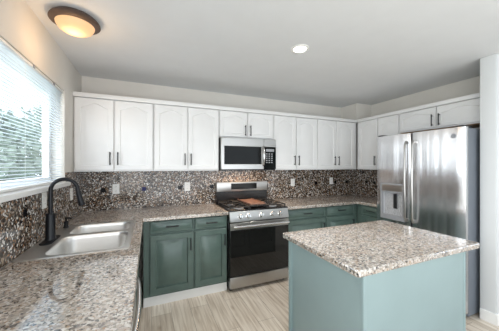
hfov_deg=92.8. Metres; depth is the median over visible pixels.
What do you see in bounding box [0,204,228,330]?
countertop
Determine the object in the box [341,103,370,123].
wall
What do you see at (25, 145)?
shrub
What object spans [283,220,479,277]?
island countertop
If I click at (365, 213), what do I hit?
base cabinet
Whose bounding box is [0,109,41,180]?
shrub
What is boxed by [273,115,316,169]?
upper cabinet
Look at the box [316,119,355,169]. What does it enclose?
upper cabinet
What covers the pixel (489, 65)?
wall partition
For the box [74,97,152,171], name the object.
upper cabinet
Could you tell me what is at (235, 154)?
microwave
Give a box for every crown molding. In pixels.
[73,91,356,122]
[357,93,479,122]
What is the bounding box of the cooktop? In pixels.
[216,202,287,211]
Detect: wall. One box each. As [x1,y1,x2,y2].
[0,0,81,268]
[82,76,354,282]
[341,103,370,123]
[355,76,479,222]
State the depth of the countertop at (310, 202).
3.43 m
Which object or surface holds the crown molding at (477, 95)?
attached to the upper cabinet at (467, 112)
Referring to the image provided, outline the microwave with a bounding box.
[219,137,275,170]
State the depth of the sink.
1.77 m
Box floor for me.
[138,277,498,330]
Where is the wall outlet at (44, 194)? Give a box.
[42,192,46,208]
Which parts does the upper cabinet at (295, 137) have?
door, door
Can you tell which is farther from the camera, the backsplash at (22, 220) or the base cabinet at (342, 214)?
the base cabinet at (342, 214)
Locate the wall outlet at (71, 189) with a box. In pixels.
[70,188,72,200]
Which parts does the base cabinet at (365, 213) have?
drawer, door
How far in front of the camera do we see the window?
2.04 m
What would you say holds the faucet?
on the countertop at (92, 291)
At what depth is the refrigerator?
2.39 m
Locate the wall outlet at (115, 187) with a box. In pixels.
[112,184,118,193]
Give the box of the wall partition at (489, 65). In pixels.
[480,54,498,313]
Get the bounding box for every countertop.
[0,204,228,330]
[267,195,376,209]
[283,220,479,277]
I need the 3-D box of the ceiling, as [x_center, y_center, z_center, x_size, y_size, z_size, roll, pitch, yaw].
[2.642,-1.047,1.168,7.470,0.080,6.540,0,0,-23]
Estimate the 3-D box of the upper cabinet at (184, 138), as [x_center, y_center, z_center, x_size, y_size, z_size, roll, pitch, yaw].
[-0.779,-0.325,2.937,0.755,0.775,0.352,0,0,-23]
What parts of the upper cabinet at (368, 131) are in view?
door, door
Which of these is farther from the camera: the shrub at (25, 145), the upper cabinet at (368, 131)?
the shrub at (25, 145)
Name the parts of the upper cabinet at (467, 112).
door, panel, door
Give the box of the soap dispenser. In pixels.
[63,217,71,227]
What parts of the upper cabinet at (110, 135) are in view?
door, door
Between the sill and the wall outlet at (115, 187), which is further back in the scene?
the wall outlet at (115, 187)
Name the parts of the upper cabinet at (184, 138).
door, door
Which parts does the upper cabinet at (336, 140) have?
door, door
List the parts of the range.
backguard panel, oven door, drawer, door glass, control panel, handle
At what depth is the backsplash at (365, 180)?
4.05 m
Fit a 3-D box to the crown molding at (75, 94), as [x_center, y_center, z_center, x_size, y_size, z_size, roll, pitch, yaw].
[-0.017,-0.715,3.112,3.789,0.045,0.046,0,0,-23]
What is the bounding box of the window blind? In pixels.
[0,37,62,192]
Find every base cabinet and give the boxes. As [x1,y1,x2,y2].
[143,215,226,307]
[287,207,324,276]
[325,204,356,226]
[358,204,376,222]
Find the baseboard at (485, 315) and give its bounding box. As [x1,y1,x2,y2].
[480,308,498,326]
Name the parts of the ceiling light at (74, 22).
lamp shade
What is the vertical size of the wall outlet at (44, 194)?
0.115 m
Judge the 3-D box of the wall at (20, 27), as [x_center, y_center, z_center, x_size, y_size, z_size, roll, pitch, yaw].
[-0.729,0.213,-0.259,0.150,2.440,6.300,0,0,-23]
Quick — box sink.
[11,220,135,262]
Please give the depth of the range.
2.82 m
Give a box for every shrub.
[0,104,41,179]
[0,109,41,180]
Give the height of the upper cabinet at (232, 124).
0.360 m
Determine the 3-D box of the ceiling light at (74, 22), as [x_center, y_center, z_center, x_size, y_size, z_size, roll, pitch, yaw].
[-1.187,-0.953,1.622,0.292,0.108,0.292,0,0,-23]
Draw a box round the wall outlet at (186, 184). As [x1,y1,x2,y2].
[184,182,189,190]
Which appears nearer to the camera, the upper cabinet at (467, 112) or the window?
the window
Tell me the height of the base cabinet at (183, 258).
0.875 m
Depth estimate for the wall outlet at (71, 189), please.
2.27 m
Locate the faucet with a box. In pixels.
[39,177,84,245]
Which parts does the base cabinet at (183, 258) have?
drawer, door, drawer, door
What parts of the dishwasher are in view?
door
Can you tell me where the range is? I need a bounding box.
[215,181,289,290]
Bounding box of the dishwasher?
[132,277,141,330]
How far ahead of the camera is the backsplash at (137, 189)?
3.11 m
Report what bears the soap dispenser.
on the sink
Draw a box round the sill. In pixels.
[0,182,70,202]
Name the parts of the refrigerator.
door, handle, handle, door, freezer drawer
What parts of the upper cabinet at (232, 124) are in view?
door, door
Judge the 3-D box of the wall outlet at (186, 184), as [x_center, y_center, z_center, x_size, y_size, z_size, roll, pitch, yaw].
[-0.814,0.276,3.111,0.072,0.115,0.009,0,0,-23]
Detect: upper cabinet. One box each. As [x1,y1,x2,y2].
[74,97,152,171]
[153,104,218,170]
[219,110,272,139]
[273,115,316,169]
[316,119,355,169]
[358,114,400,169]
[400,98,479,133]
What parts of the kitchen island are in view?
door, panel, corner trim, panel, corner trim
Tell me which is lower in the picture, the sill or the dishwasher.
the dishwasher
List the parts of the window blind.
rail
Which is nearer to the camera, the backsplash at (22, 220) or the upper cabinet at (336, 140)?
the backsplash at (22, 220)
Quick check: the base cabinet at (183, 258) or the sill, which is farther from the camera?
the base cabinet at (183, 258)
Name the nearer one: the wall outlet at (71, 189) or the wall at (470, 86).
the wall outlet at (71, 189)
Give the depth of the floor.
2.30 m
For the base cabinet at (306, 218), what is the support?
on the floor
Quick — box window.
[0,54,50,188]
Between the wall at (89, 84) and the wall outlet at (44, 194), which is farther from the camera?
the wall at (89, 84)
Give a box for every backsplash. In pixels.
[0,172,81,267]
[82,169,354,211]
[355,169,376,196]
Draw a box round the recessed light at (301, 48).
[291,44,308,53]
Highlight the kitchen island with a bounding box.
[289,241,465,330]
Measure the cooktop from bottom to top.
0.016 m
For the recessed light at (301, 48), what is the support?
in the ceiling
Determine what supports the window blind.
attached to the window
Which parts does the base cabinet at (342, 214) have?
drawer, door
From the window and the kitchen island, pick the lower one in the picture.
the kitchen island
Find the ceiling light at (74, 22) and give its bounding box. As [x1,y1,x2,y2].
[47,6,100,37]
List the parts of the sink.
bowl, bowl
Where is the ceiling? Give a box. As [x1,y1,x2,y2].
[25,0,498,107]
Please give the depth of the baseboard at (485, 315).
2.16 m
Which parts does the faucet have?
deck plate, spout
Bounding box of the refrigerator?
[377,125,479,316]

